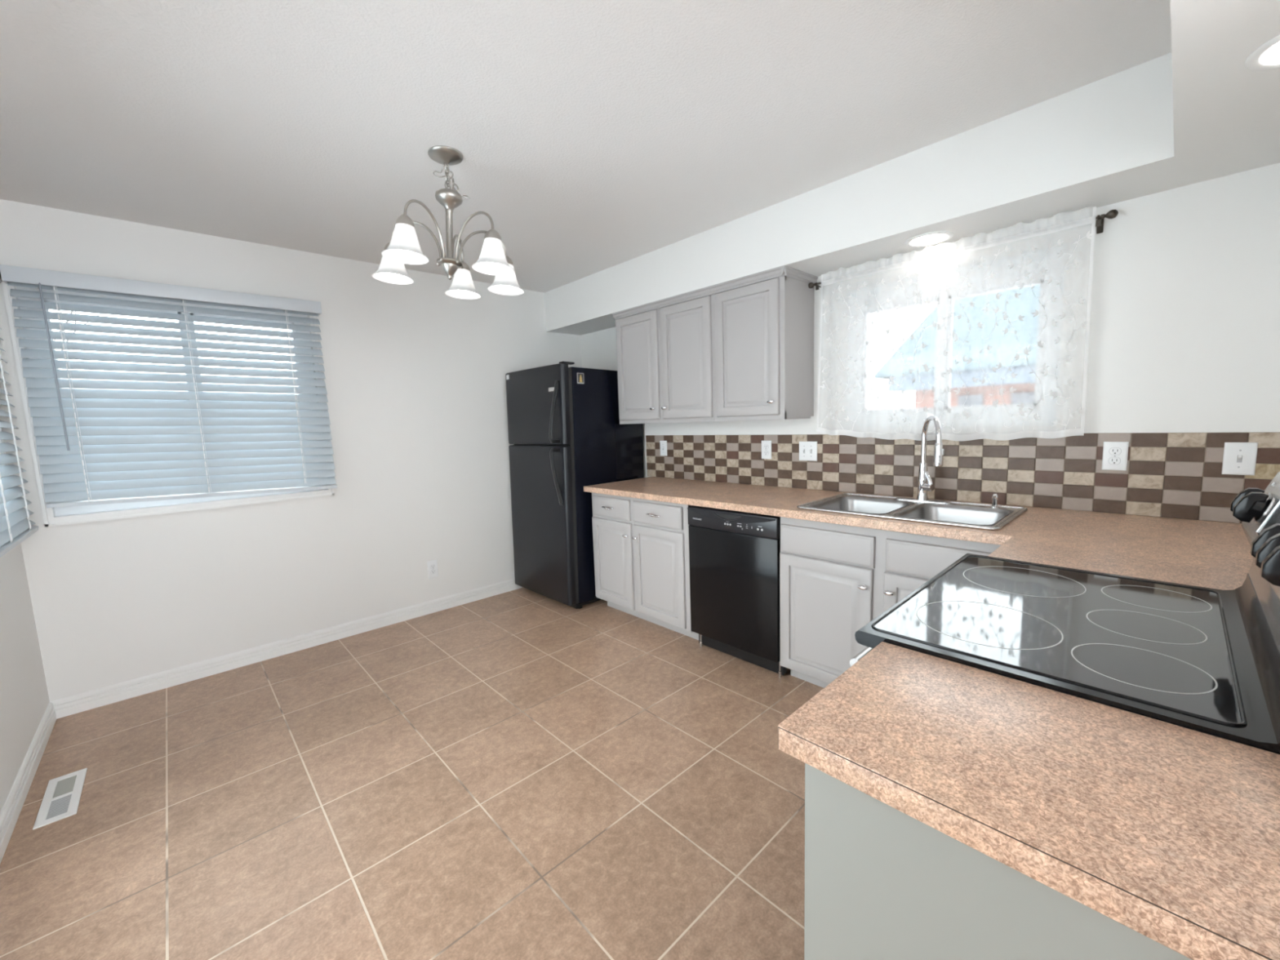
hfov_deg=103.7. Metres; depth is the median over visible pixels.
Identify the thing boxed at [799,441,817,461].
wall switch
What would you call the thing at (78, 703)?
baseboard
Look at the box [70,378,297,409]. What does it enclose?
neighbor house
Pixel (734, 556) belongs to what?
dishwasher
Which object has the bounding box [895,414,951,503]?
faucet
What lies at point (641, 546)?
base cabinet
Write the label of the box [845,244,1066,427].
window
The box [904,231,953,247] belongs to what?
recessed light
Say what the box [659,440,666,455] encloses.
wall switch
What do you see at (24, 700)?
wall
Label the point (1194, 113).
soffit
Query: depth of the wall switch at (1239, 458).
1.79 m
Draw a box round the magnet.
[577,373,584,383]
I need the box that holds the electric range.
[849,471,1279,754]
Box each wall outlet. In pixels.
[426,560,438,578]
[761,440,771,458]
[1102,441,1128,471]
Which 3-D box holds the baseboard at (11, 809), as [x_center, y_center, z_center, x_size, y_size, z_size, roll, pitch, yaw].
[-2.475,1.167,2.037,0.014,0.092,1.176,-8,9,-43]
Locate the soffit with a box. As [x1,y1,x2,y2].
[544,0,1279,335]
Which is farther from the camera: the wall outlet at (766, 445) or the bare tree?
the bare tree
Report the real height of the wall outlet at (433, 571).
0.128 m
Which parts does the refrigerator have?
freezer door, fridge door, handle, handle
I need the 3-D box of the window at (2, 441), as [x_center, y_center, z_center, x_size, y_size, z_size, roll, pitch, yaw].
[-2.575,-0.305,1.848,0.120,1.164,0.942,-8,9,-43]
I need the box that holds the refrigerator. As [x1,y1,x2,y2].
[505,360,644,608]
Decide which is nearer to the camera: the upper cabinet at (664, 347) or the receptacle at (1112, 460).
the receptacle at (1112, 460)
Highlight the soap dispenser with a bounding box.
[990,493,999,507]
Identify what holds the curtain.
hanging from the curtain rod
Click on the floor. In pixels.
(522, 773)
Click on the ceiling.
(593, 136)
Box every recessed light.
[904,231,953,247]
[1244,34,1279,70]
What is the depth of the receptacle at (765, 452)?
3.21 m
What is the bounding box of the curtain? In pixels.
[816,206,1096,440]
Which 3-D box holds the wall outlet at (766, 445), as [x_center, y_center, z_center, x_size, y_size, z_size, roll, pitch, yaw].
[0.804,-0.192,3.206,0.008,0.117,0.072,-8,9,-43]
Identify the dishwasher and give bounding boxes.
[687,505,786,677]
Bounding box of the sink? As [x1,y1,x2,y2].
[796,493,1027,530]
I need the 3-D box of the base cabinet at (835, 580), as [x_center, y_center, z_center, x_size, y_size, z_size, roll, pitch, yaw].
[1.238,0.603,2.382,0.668,0.875,0.941,-8,9,-43]
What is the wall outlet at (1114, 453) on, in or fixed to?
attached to the backsplash
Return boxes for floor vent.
[32,767,87,830]
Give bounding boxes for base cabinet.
[591,492,698,639]
[779,516,1000,688]
[804,763,1191,959]
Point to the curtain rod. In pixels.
(1112, 214)
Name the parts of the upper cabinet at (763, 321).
door, frame, crown molding, panel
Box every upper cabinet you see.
[612,286,715,424]
[709,265,817,421]
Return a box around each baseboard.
[0,702,56,863]
[49,578,523,719]
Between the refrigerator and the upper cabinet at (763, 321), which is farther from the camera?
the refrigerator
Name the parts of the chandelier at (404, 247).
lamp shade, bulb, lamp shade, bulb, arm, arm, chain, arm, lamp shade, bulb, arm, arm, lamp shade, bulb, lamp shade, bulb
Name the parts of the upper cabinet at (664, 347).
door, crown molding, door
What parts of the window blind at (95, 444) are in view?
ladder cord, rail, ladder cord, ladder cord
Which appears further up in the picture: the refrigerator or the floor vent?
the refrigerator
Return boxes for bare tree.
[52,310,106,359]
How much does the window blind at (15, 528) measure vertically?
1.199 m
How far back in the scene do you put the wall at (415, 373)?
3.17 m
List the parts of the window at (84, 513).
sill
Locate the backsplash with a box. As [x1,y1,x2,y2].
[645,431,1279,523]
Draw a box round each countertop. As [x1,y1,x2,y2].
[583,476,1253,590]
[777,641,1279,959]
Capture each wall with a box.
[0,199,582,701]
[0,542,49,813]
[580,162,1279,477]
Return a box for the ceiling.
[0,0,1171,293]
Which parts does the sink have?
bowl, bowl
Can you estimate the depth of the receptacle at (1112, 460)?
2.03 m
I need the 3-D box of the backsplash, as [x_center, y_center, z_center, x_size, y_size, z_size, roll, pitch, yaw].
[1.146,-0.096,2.866,0.008,0.327,3.194,-8,9,-43]
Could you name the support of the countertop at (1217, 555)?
on the cabinet
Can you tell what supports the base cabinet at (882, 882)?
on the floor
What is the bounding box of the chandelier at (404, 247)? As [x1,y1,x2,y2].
[371,145,524,299]
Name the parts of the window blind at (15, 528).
ladder cord, ladder cord, rail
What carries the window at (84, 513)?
in the wall at (415, 373)
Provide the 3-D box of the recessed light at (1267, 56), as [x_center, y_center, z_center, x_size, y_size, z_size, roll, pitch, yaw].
[1.473,-0.962,1.099,0.194,0.006,0.194,-8,9,-43]
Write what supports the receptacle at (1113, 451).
attached to the wall outlet at (1114, 453)
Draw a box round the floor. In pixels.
[0,587,823,959]
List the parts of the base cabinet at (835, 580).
door, false drawer, knob, knob, door, false drawer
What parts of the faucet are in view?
deck plate, lever, spout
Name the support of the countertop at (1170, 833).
on the base cabinet at (882, 882)
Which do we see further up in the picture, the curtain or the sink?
the curtain
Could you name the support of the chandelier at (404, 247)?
hanging from the ceiling
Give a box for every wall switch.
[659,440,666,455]
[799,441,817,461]
[1221,442,1257,475]
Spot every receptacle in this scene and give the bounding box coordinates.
[763,444,768,448]
[763,450,768,455]
[1108,457,1120,464]
[1109,447,1121,454]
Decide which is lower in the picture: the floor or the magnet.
the floor
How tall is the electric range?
1.208 m
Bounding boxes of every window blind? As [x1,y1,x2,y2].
[0,264,337,508]
[0,272,38,557]
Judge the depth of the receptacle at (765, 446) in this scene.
3.20 m
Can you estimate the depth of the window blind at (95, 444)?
2.65 m
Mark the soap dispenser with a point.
(994, 497)
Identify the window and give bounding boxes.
[0,427,8,477]
[1,280,334,527]
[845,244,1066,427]
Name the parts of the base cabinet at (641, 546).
pull handle, drawer, door, pull handle, drawer, door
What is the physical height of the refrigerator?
1.781 m
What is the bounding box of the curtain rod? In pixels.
[808,208,1118,293]
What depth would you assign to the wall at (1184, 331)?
1.92 m

